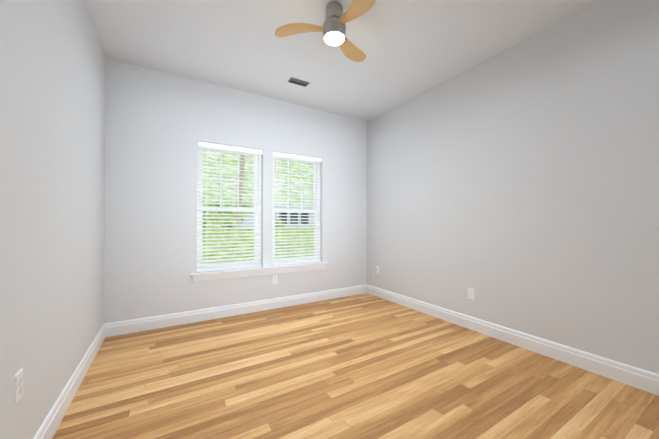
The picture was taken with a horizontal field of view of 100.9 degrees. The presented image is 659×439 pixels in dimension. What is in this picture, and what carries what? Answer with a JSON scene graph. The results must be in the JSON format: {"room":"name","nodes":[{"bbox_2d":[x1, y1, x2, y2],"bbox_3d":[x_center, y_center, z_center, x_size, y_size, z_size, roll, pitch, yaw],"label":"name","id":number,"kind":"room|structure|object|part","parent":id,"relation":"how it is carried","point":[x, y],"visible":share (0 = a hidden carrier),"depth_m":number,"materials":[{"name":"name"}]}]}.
{"room":"empty bedroom","nodes":[
{"label":"empty bedroom","id":0,"kind":"room"},
{"bbox_2d":[0,0,105,438],"bbox_3d":[-0.934,-0.248,0.414,0.150,2.740,5.160,0,-1,-31],"label":"wall","id":1,"kind":"structure","parent":0,"point":[52,127],"depth_m":1.38,"materials":[{"name":"paint"}]},
{"bbox_2d":[14,368,23,403],"bbox_3d":[-1.268,0.680,1.113,0.008,0.114,0.070,0,-1,-31],"label":"electrical outlet","id":2,"kind":"object","parent":1,"relation":"attached to","point":[18,385],"visible":1,"depth_m":1.10,"materials":[{"name":"plastic"}]},
{"bbox_2d":[33,324,104,438],"bbox_3d":[-1.169,1.062,0.952,0.016,0.132,3.970,0,-1,-31],"label":"baseboard","id":3,"kind":"structure","parent":1,"relation":"attached to","point":[49,426],"depth_m":1.66,"materials":[{"name":"white wood"}]},
{"bbox_2d":[104,58,366,323],"bbox_3d":[-0.840,-0.214,3.567,3.560,2.740,0.150,0,-1,-31],"label":"wall","id":4,"kind":"structure","parent":0,"point":[159,124],"depth_m":3.04,"materials":[{"name":"paint"}]},
{"bbox_2d":[196,146,260,271],"bbox_3d":[-1.243,-0.146,3.388,0.842,1.580,0.102,0,-1,-31],"label":"window","id":5,"kind":"structure","parent":4,"relation":"in","point":[257,160],"depth_m":3.36,"materials":[{"name":"plastic"}]},
{"bbox_2d":[197,141,262,271],"bbox_3d":[-1.193,-0.146,3.306,0.754,1.495,0.074,0,-1,-31],"label":"window blind","id":6,"kind":"object","parent":5,"relation":"attached to","point":[207,145],"visible":0.94,"depth_m":3.28,"materials":[{"name":"white plastic"}]},
{"bbox_2d":[104,284,366,337],"bbox_3d":[-0.798,1.089,3.482,3.260,0.132,0.016,0,-1,-31],"label":"baseboard","id":7,"kind":"structure","parent":4,"relation":"attached to","point":[143,324],"depth_m":3.19,"materials":[{"name":"white wood"}]},
{"bbox_2d":[190,262,327,281],"bbox_3d":[-0.811,0.655,3.505,1.752,0.100,0.128,0,-1,-31],"label":"window sill","id":8,"kind":"structure","parent":4,"relation":"attached to","point":[222,274],"depth_m":3.38,"materials":[{"name":"white wood"}]},
{"bbox_2d":[272,275,277,283],"bbox_3d":[-0.708,0.781,3.544,0.070,0.114,0.008,0,-1,-31],"label":"electrical outlet","id":9,"kind":"object","parent":4,"relation":"attached to","point":[274,279],"visible":1,"depth_m":3.54,"materials":[{"name":"plastic"}]},
{"bbox_2d":[272,156,319,261],"bbox_3d":[-0.489,-0.141,3.841,0.824,1.580,0.102,0,-1,-31],"label":"window","id":10,"kind":"structure","parent":4,"relation":"in","point":[316,170],"depth_m":3.89,"materials":[{"name":"plastic"}]},
{"bbox_2d":[272,151,321,265],"bbox_3d":[-0.440,-0.141,3.759,0.736,1.495,0.074,0,-1,-31],"label":"window blind","id":11,"kind":"object","parent":10,"relation":"attached to","point":[294,156],"visible":0.83,"depth_m":3.74,"materials":[{"name":"white plastic"}]},
{"bbox_2d":[85,0,605,120],"bbox_3d":[0.489,-1.648,1.372,3.560,0.080,5.310,0,-1,-31],"label":"ceiling","id":12,"kind":"structure","parent":0,"point":[410,49],"depth_m":2.44,"materials":[{"name":"paint"}]},
{"bbox_2d":[288,77,308,86],"bbox_3d":[-0.355,-1.585,3.144,0.230,0.008,0.105,0,-1,-31],"label":"ceiling vent","id":13,"kind":"object","parent":12,"relation":"in","point":[298,82],"visible":1,"depth_m":3.14,"materials":[{"name":"grey metal"}]},
{"bbox_2d":[275,0,375,61],"bbox_3d":[0.096,-1.472,1.991,0.802,0.258,0.738,0,-1,-31],"label":"fan","id":14,"kind":"object","parent":12,"relation":"hanging from","point":[333,28],"visible":1,"depth_m":2.00,"materials":[{"name":"beige wood"}]},
{"bbox_3d":[-0.220,-1.427,2.052,0.404,0.042,0.157,0,-1,2],"label":"blade","id":15,"kind":"part","parent":14,"relation":"part of","materials":[{"name":"brown wood"}]},
{"bbox_2d":[324,32,343,45],"bbox_3d":[0.036,-1.353,2.053,0.152,0.022,0.152,0,-1,-31],"label":"diffuser","id":16,"kind":"object","parent":14,"relation":"attached to","point":[331,38],"depth_m":2.02,"materials":[{"name":"white glass"}]},
{"bbox_3d":[0.169,-1.424,2.274,0.157,0.042,0.404,0,-1,34],"label":"blade","id":17,"kind":"part","parent":14,"relation":"part of","materials":[{"name":"brown wood"}]},
{"bbox_3d":[0.184,-1.429,1.844,0.157,0.042,0.404,0,-1,-33],"label":"blade","id":18,"kind":"part","parent":14,"relation":"part of","materials":[{"name":"brown wood"}]},
{"bbox_2d":[52,293,658,438],"bbox_3d":[0.489,1.172,1.341,3.560,0.080,5.310,0,-1,-31],"label":"floor","id":19,"kind":"structure","parent":0,"point":[363,366],"depth_m":1.87,"materials":[{"name":"laminate"}]},
{"bbox_2d":[367,0,658,373],"bbox_3d":[1.989,-0.229,2.171,0.150,2.740,5.160,0,-1,-31],"label":"wall","id":20,"kind":"structure","parent":0,"point":[516,187],"depth_m":2.32,"materials":[{"name":"paint"}]},
{"bbox_2d":[468,288,473,299],"bbox_3d":[1.481,0.778,2.852,0.008,0.114,0.070,0,-1,-31],"label":"electrical outlet","id":21,"kind":"object","parent":20,"relation":"attached to","point":[470,293],"visible":1,"depth_m":2.85,"materials":[{"name":"plastic"}]},
{"bbox_2d":[367,285,658,395],"bbox_3d":[1.456,1.083,2.881,0.016,0.132,3.370,0,-1,-31],"label":"baseboard","id":22,"kind":"structure","parent":20,"relation":"attached to","point":[641,379],"depth_m":2.30,"materials":[{"name":"white wood"}]},
{"label":"outside","id":23,"kind":"structure","parent":0,"visible":0},
{"bbox_2d":[202,150,313,263],"bbox_3d":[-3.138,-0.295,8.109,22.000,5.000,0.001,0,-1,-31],"label":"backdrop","id":24,"kind":"structure","parent":23,"point":[297,180],"depth_m":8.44,"materials":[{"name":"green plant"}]}
]}

